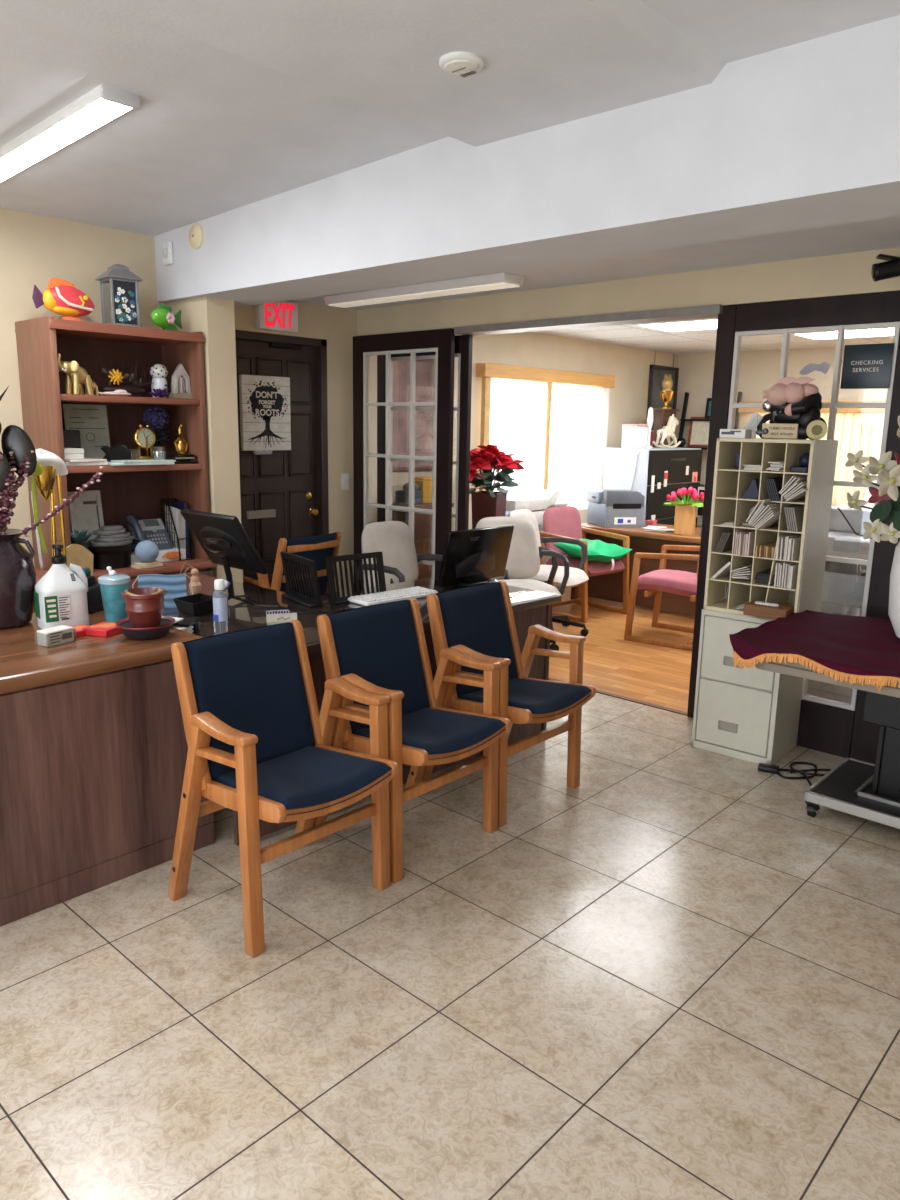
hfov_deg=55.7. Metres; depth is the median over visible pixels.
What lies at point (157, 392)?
ornament
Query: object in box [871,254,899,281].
security camera
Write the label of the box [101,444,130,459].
tape dispenser
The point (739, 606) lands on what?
paper slip
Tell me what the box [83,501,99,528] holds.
print
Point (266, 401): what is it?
print
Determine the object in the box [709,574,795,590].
shelf
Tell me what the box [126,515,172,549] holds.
desk phone
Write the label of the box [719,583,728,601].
paper
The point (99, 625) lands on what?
print
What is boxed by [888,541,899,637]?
flower vase
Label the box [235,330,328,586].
door
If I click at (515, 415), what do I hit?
window
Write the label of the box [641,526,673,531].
loose papers
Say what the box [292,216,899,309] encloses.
ceiling
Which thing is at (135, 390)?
bowl
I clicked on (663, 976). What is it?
floor
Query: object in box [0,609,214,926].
reception desk
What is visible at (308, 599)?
organizer
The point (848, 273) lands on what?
wall
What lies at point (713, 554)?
shelf
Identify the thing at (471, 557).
monitor
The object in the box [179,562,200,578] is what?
eyeglasses
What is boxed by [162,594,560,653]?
countertop
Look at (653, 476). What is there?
magnet
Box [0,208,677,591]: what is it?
wall
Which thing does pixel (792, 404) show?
pig figurine
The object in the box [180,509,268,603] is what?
monitor
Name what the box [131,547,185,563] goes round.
cardboard box
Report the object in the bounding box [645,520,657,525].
basket
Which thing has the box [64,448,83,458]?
book stack
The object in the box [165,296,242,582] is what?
wall pier
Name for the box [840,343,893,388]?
sign
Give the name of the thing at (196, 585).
figurine
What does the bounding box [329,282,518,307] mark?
diffuser
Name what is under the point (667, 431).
rocking horse
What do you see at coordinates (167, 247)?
detector
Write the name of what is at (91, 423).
print
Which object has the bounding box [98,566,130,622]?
tumbler
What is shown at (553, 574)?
chair
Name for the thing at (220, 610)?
sanitizer bottle
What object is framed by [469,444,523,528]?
poinsettia
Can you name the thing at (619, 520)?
print
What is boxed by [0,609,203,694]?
countertop
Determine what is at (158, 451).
pot
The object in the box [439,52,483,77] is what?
smoke detector
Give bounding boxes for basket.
[95,350,151,396]
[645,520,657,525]
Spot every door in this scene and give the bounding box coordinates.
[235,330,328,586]
[353,328,454,588]
[377,335,472,577]
[687,291,899,763]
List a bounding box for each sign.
[239,374,290,454]
[255,301,297,332]
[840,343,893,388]
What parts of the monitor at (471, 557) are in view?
plate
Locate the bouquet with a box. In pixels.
[837,415,899,543]
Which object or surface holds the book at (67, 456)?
on the book stack at (70, 453)
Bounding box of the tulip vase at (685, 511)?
[664,487,703,535]
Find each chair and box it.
[357,521,442,586]
[475,516,569,650]
[508,509,588,636]
[539,506,629,622]
[624,545,699,650]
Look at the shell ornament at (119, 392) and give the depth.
4.39 m
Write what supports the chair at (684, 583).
on the floor
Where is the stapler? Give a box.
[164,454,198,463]
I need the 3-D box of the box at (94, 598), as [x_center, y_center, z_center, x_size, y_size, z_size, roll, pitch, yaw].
[-1.445,-0.045,3.390,0.110,0.172,0.110,5,12,17]
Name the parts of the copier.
control panel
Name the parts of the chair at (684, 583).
seat, frame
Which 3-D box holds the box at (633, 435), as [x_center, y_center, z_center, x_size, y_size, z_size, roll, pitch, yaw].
[1.773,-1.568,8.143,0.166,0.225,0.236,11,15,41]
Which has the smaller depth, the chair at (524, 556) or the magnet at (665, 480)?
the chair at (524, 556)
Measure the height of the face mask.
0.151 m
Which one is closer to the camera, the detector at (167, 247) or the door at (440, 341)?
the detector at (167, 247)
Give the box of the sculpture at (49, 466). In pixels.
[30,448,67,564]
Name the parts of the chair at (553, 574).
backrest, armrest, seat, leg, armrest, leg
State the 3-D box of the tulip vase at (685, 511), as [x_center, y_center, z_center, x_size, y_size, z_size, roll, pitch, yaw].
[1.930,-0.736,6.964,0.361,0.385,0.351,6,12,22]
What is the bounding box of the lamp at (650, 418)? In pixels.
[629,407,653,489]
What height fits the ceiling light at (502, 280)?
0.052 m
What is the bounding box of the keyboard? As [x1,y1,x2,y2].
[348,586,437,605]
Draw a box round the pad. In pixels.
[131,560,162,568]
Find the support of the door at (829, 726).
in the wall at (848, 273)
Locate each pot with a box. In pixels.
[121,587,166,627]
[152,446,164,458]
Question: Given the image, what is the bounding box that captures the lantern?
[95,264,142,326]
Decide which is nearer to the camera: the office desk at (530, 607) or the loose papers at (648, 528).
the office desk at (530, 607)
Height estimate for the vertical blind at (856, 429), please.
1.045 m
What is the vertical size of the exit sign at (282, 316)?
0.185 m
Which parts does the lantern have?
frame, floral panel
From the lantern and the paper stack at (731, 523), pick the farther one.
the lantern
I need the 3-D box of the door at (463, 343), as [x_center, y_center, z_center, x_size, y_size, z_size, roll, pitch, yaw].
[-0.199,-0.707,5.831,0.850,2.085,0.040,11,15,41]
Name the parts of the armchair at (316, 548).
rail, leg, post, rail, backrest, rail, post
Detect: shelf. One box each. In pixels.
[60,394,199,404]
[66,464,201,472]
[678,392,741,527]
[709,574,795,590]
[711,550,798,562]
[713,523,801,533]
[716,494,804,503]
[718,468,807,474]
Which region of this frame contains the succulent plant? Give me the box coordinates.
[58,529,99,549]
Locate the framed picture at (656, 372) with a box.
[646,351,678,429]
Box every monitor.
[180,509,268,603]
[438,525,513,586]
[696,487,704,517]
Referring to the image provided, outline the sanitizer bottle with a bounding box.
[213,579,227,634]
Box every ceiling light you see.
[0,84,139,182]
[324,272,524,307]
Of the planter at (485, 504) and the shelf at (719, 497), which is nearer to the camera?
the shelf at (719, 497)
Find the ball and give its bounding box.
[135,540,158,562]
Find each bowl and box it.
[84,540,141,569]
[100,384,145,396]
[115,616,174,640]
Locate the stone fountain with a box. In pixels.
[84,525,141,569]
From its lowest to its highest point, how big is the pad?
0.028 m
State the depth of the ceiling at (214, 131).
2.68 m
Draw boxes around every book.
[64,448,83,453]
[65,454,83,458]
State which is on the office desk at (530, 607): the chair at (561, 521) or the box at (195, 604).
the box at (195, 604)
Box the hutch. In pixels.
[603,447,702,526]
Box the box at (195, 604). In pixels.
[173,593,212,615]
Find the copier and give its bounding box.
[807,504,873,703]
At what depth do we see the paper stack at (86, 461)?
4.31 m
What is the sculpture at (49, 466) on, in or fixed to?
on the reception desk at (94, 747)
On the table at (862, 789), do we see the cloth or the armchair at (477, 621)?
the cloth
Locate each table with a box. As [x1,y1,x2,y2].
[392,502,453,579]
[542,543,559,589]
[756,657,899,828]
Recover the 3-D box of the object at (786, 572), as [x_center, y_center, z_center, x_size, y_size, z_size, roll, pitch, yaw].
[1.546,-0.122,3.857,0.078,0.112,0.212,10,15,38]
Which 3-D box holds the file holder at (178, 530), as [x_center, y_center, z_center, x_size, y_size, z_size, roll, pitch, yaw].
[-1.575,-0.411,4.920,0.086,0.334,0.246,-8,15,-39]
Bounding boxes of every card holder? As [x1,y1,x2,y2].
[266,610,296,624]
[719,412,763,438]
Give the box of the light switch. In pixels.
[341,473,348,489]
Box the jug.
[34,544,89,628]
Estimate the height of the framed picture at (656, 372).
0.815 m
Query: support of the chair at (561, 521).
on the floor
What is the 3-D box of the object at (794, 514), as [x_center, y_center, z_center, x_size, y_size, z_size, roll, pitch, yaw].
[1.557,-0.368,3.804,0.068,0.103,0.200,10,15,38]
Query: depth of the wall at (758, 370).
8.74 m
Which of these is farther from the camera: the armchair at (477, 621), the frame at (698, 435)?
the frame at (698, 435)
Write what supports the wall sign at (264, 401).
attached to the door at (284, 493)
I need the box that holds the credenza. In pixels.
[33,556,217,612]
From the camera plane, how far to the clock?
4.62 m
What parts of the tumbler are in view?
lid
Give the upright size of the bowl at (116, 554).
0.130 m
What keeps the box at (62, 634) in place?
on the reception desk at (94, 747)
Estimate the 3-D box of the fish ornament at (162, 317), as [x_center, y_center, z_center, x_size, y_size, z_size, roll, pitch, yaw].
[-1.524,-1.522,4.585,0.075,0.134,0.201,8,14,32]
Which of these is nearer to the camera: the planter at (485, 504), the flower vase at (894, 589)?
the flower vase at (894, 589)
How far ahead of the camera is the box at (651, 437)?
8.32 m
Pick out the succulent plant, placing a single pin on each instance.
(80, 538)
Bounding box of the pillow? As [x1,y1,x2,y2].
[553,539,632,570]
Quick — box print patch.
[162,552,180,558]
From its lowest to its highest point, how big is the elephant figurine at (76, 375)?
0.192 m
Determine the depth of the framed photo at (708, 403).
8.98 m
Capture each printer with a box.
[506,489,568,531]
[586,489,645,527]
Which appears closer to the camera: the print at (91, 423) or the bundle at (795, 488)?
the bundle at (795, 488)
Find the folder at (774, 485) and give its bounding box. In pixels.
[764,477,782,500]
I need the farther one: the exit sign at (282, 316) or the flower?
the exit sign at (282, 316)
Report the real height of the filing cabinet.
0.690 m
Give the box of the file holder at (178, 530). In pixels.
[161,498,194,560]
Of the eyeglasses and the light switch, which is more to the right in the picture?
the light switch
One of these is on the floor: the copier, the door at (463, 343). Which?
the copier
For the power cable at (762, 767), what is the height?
0.026 m
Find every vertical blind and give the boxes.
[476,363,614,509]
[738,401,885,505]
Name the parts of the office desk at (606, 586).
panel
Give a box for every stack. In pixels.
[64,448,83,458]
[65,458,107,465]
[108,459,175,465]
[171,616,196,632]
[711,558,746,578]
[722,521,734,525]
[730,565,751,578]
[742,464,760,470]
[742,505,755,526]
[766,461,784,471]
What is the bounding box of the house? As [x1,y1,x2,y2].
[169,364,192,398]
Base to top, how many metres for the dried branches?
0.581 m
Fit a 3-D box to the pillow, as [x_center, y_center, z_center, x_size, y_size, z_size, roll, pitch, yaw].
[1.168,-0.383,6.976,0.470,0.216,0.470,11,15,41]
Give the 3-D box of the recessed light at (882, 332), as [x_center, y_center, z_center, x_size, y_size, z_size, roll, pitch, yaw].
[3.465,-2.179,6.940,1.200,0.006,0.600,11,15,41]
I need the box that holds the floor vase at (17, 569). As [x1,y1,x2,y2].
[0,529,35,628]
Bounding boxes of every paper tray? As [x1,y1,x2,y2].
[808,679,852,696]
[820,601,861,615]
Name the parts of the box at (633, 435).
lid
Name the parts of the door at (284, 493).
knob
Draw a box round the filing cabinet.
[691,609,802,764]
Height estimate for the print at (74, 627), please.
0.002 m
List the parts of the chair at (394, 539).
armrest, backrest, armrest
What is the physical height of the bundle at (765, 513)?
0.134 m
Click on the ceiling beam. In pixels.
(806, 134)
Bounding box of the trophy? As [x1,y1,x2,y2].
[652,374,678,447]
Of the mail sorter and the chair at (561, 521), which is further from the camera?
the chair at (561, 521)
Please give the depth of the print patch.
4.81 m
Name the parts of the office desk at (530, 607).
glass, panel, panel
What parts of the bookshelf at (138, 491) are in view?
panel, panel, panel, panel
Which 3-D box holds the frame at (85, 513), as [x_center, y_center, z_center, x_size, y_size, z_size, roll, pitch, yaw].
[-1.970,-0.392,4.627,0.063,0.398,0.185,10,15,38]
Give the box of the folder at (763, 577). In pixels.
[756,568,774,584]
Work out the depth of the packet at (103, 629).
3.00 m
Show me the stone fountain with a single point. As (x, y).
(114, 546)
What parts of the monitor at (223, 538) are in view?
plate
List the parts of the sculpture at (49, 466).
green stem, gold stem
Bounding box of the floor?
[0,588,899,1199]
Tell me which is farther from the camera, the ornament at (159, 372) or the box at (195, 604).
the ornament at (159, 372)
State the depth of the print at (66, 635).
2.88 m
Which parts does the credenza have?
door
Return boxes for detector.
[162,241,172,265]
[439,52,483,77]
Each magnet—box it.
[651,475,654,492]
[663,471,667,486]
[692,472,697,481]
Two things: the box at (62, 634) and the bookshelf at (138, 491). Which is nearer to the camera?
the box at (62, 634)
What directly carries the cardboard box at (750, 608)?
in the mail sorter
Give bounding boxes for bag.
[395,482,421,504]
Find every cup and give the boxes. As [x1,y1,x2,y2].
[100,583,128,622]
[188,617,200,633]
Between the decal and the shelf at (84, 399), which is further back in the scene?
the shelf at (84, 399)
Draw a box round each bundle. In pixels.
[746,499,784,529]
[779,475,807,501]
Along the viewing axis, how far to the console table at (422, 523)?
6.29 m
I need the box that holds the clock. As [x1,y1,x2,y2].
[133,424,155,458]
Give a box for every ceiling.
[0,0,725,235]
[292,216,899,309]
[532,318,893,353]
[640,0,899,62]
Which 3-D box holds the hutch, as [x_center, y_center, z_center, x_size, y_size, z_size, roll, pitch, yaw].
[2.031,-0.850,8.576,0.502,1.345,1.070,11,15,41]
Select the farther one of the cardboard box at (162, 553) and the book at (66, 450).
the cardboard box at (162, 553)
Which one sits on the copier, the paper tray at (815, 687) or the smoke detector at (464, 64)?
the paper tray at (815, 687)
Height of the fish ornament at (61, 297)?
0.238 m
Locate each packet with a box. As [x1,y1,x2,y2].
[70,624,86,637]
[82,621,121,637]
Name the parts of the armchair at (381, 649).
leg, post, rail, armrest, backrest, seat rail, leg, post, leg, seat, rail, rail, seat rail, armrest, leg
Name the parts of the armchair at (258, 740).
leg, post, rail, armrest, seat rail, backrest, leg, seat, post, leg, rail, rail, seat rail, armrest, leg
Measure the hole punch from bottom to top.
0.084 m
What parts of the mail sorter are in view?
panel, panel, panel, panel, panel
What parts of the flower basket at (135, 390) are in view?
yellow flower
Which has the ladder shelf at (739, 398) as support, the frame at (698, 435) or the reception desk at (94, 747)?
the frame at (698, 435)
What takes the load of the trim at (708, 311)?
attached to the wall at (848, 273)
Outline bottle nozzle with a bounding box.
[224,580,229,621]
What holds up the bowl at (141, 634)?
on the reception desk at (94, 747)
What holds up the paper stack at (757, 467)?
in the mail sorter
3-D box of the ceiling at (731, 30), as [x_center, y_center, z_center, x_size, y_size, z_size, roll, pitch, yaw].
[0.052,-1.187,0.061,2.260,0.154,4.750,11,15,41]
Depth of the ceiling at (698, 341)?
7.70 m
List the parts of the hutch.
drawer, drawer, drawer, handle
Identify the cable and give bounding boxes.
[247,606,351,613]
[758,762,830,785]
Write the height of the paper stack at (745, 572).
0.066 m
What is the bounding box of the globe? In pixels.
[677,437,685,446]
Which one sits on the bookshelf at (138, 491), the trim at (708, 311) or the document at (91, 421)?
the document at (91, 421)
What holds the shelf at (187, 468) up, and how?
attached to the bookshelf at (138, 491)
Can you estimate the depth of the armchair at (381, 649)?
3.12 m
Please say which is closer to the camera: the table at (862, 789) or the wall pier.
the table at (862, 789)
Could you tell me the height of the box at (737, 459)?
0.074 m
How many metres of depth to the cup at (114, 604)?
3.17 m
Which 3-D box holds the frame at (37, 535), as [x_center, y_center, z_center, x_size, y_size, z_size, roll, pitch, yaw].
[-2.134,-0.371,4.488,0.056,0.409,0.100,10,15,38]
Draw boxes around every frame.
[31,491,42,568]
[67,490,103,541]
[687,417,709,447]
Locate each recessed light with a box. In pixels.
[631,318,717,331]
[790,328,894,339]
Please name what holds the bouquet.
in the flower vase at (894, 589)
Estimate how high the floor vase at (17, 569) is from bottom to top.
0.342 m
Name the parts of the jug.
handle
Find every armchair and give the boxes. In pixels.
[167,620,398,957]
[243,531,340,593]
[313,598,510,882]
[421,580,595,826]
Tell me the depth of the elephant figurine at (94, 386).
4.34 m
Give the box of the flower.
[166,313,174,323]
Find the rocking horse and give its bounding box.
[652,414,680,447]
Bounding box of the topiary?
[143,406,169,458]
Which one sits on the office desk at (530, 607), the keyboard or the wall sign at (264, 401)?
the keyboard
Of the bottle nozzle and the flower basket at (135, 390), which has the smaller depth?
the bottle nozzle
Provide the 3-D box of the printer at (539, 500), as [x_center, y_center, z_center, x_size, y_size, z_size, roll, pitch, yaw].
[0.697,-0.769,7.378,0.256,0.359,0.790,11,15,41]
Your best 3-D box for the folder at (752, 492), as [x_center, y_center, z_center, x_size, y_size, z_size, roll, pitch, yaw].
[1.413,-0.515,3.911,0.078,0.088,0.180,10,15,38]
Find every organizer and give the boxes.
[280,551,323,606]
[325,552,385,603]
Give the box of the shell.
[51,544,93,575]
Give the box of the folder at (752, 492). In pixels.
[741,478,759,498]
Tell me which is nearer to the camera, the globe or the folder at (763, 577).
the folder at (763, 577)
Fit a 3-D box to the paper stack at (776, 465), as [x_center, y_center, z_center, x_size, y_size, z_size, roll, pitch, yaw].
[1.504,-0.602,3.832,0.077,0.041,0.232,11,15,41]
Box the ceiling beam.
[154,15,899,307]
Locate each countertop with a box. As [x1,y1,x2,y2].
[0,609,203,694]
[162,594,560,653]
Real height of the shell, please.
0.230 m
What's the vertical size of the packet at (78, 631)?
0.023 m
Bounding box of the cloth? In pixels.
[729,610,899,693]
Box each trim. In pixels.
[454,304,723,335]
[548,677,686,715]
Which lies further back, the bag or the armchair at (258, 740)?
the bag
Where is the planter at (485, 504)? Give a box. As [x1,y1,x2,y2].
[470,491,507,528]
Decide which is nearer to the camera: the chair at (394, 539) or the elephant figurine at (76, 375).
the elephant figurine at (76, 375)
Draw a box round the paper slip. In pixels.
[736,603,745,608]
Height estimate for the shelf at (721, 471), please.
0.006 m
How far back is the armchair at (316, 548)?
5.19 m
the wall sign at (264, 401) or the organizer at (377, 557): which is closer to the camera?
the organizer at (377, 557)
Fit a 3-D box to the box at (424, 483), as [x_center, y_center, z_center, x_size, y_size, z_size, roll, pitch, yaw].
[-0.184,-0.834,6.441,0.160,0.190,0.220,11,15,41]
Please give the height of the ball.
0.120 m
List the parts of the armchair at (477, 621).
leg, post, rail, backrest, armrest, seat rail, leg, post, leg, seat, rail, seat rail, armrest, rail, leg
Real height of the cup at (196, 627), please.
0.060 m
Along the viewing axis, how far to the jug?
3.07 m
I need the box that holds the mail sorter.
[703,438,837,619]
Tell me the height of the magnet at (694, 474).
0.100 m
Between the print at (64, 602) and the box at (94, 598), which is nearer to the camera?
the print at (64, 602)
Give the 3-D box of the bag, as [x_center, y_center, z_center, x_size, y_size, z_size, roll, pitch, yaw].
[-0.302,-0.790,6.290,0.160,0.160,0.149,6,13,25]
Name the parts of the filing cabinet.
handle, handle, drawer, drawer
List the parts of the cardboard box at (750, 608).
ribbon coil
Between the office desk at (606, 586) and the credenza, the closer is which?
the credenza
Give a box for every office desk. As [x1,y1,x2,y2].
[129,572,560,845]
[571,522,700,614]
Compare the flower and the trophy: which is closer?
the flower
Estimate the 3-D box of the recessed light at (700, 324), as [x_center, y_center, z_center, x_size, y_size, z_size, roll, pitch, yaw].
[2.067,-2.120,6.529,1.200,0.006,0.600,11,15,41]
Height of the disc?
0.124 m
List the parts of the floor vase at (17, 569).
handle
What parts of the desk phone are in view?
plate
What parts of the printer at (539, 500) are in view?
lid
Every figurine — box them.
[58,354,92,394]
[82,380,98,394]
[171,423,190,460]
[189,568,201,591]
[755,376,826,439]
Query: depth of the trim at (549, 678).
4.84 m
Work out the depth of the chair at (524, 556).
5.93 m
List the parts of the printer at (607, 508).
scanner lid, panel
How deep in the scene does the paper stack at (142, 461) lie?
4.49 m
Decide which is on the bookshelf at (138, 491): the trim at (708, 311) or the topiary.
the topiary
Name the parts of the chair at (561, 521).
backrest, frame, seat, frame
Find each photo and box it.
[704,398,710,418]
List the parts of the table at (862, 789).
edge trim, board, trim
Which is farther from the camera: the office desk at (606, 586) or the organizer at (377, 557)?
the office desk at (606, 586)
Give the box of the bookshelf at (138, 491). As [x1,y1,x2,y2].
[15,316,209,569]
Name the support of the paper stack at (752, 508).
in the mail sorter
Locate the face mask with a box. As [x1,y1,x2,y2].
[132,574,192,608]
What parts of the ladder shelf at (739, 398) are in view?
shelf, shelf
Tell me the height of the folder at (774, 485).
0.096 m
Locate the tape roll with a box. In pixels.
[806,420,826,439]
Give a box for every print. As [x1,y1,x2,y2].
[50,631,71,643]
[59,597,69,619]
[69,409,105,446]
[73,626,86,628]
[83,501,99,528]
[89,623,115,627]
[246,381,287,447]
[618,519,630,522]
[721,431,740,434]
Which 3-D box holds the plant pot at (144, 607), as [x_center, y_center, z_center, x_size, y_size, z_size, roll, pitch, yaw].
[-1.068,0.025,2.978,0.150,0.132,0.150,11,15,41]
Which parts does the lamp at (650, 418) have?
cord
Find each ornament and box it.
[32,278,93,320]
[97,389,130,395]
[149,364,169,397]
[149,388,170,396]
[150,304,181,330]
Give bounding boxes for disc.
[189,224,203,248]
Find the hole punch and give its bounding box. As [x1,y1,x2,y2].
[791,453,809,472]
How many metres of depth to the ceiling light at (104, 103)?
3.06 m
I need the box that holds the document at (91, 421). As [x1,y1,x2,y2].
[62,404,109,458]
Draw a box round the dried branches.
[0,386,102,536]
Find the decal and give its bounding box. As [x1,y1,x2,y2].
[799,361,830,374]
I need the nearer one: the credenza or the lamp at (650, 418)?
the credenza
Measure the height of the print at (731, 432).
0.017 m
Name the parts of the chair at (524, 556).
backrest, seat, armrest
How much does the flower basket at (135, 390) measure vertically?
0.237 m
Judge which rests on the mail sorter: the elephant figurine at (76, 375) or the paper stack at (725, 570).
the paper stack at (725, 570)
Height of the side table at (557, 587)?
0.630 m
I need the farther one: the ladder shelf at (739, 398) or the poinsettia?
the ladder shelf at (739, 398)
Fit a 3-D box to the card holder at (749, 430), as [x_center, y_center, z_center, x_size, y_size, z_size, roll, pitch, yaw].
[1.330,-0.794,3.884,0.158,0.133,0.109,10,15,38]
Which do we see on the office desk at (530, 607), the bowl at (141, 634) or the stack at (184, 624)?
the stack at (184, 624)
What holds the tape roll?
on the mail sorter
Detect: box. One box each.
[37,625,73,646]
[63,430,80,447]
[75,567,102,612]
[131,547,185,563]
[173,593,212,615]
[415,477,431,503]
[621,424,647,447]
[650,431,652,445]
[735,453,739,468]
[743,600,793,618]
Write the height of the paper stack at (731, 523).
0.010 m
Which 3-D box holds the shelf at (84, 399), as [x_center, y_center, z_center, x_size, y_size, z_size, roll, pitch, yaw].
[-1.786,-1.069,4.551,0.393,0.032,0.770,11,15,41]
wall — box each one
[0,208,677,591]
[357,247,899,335]
[674,347,887,525]

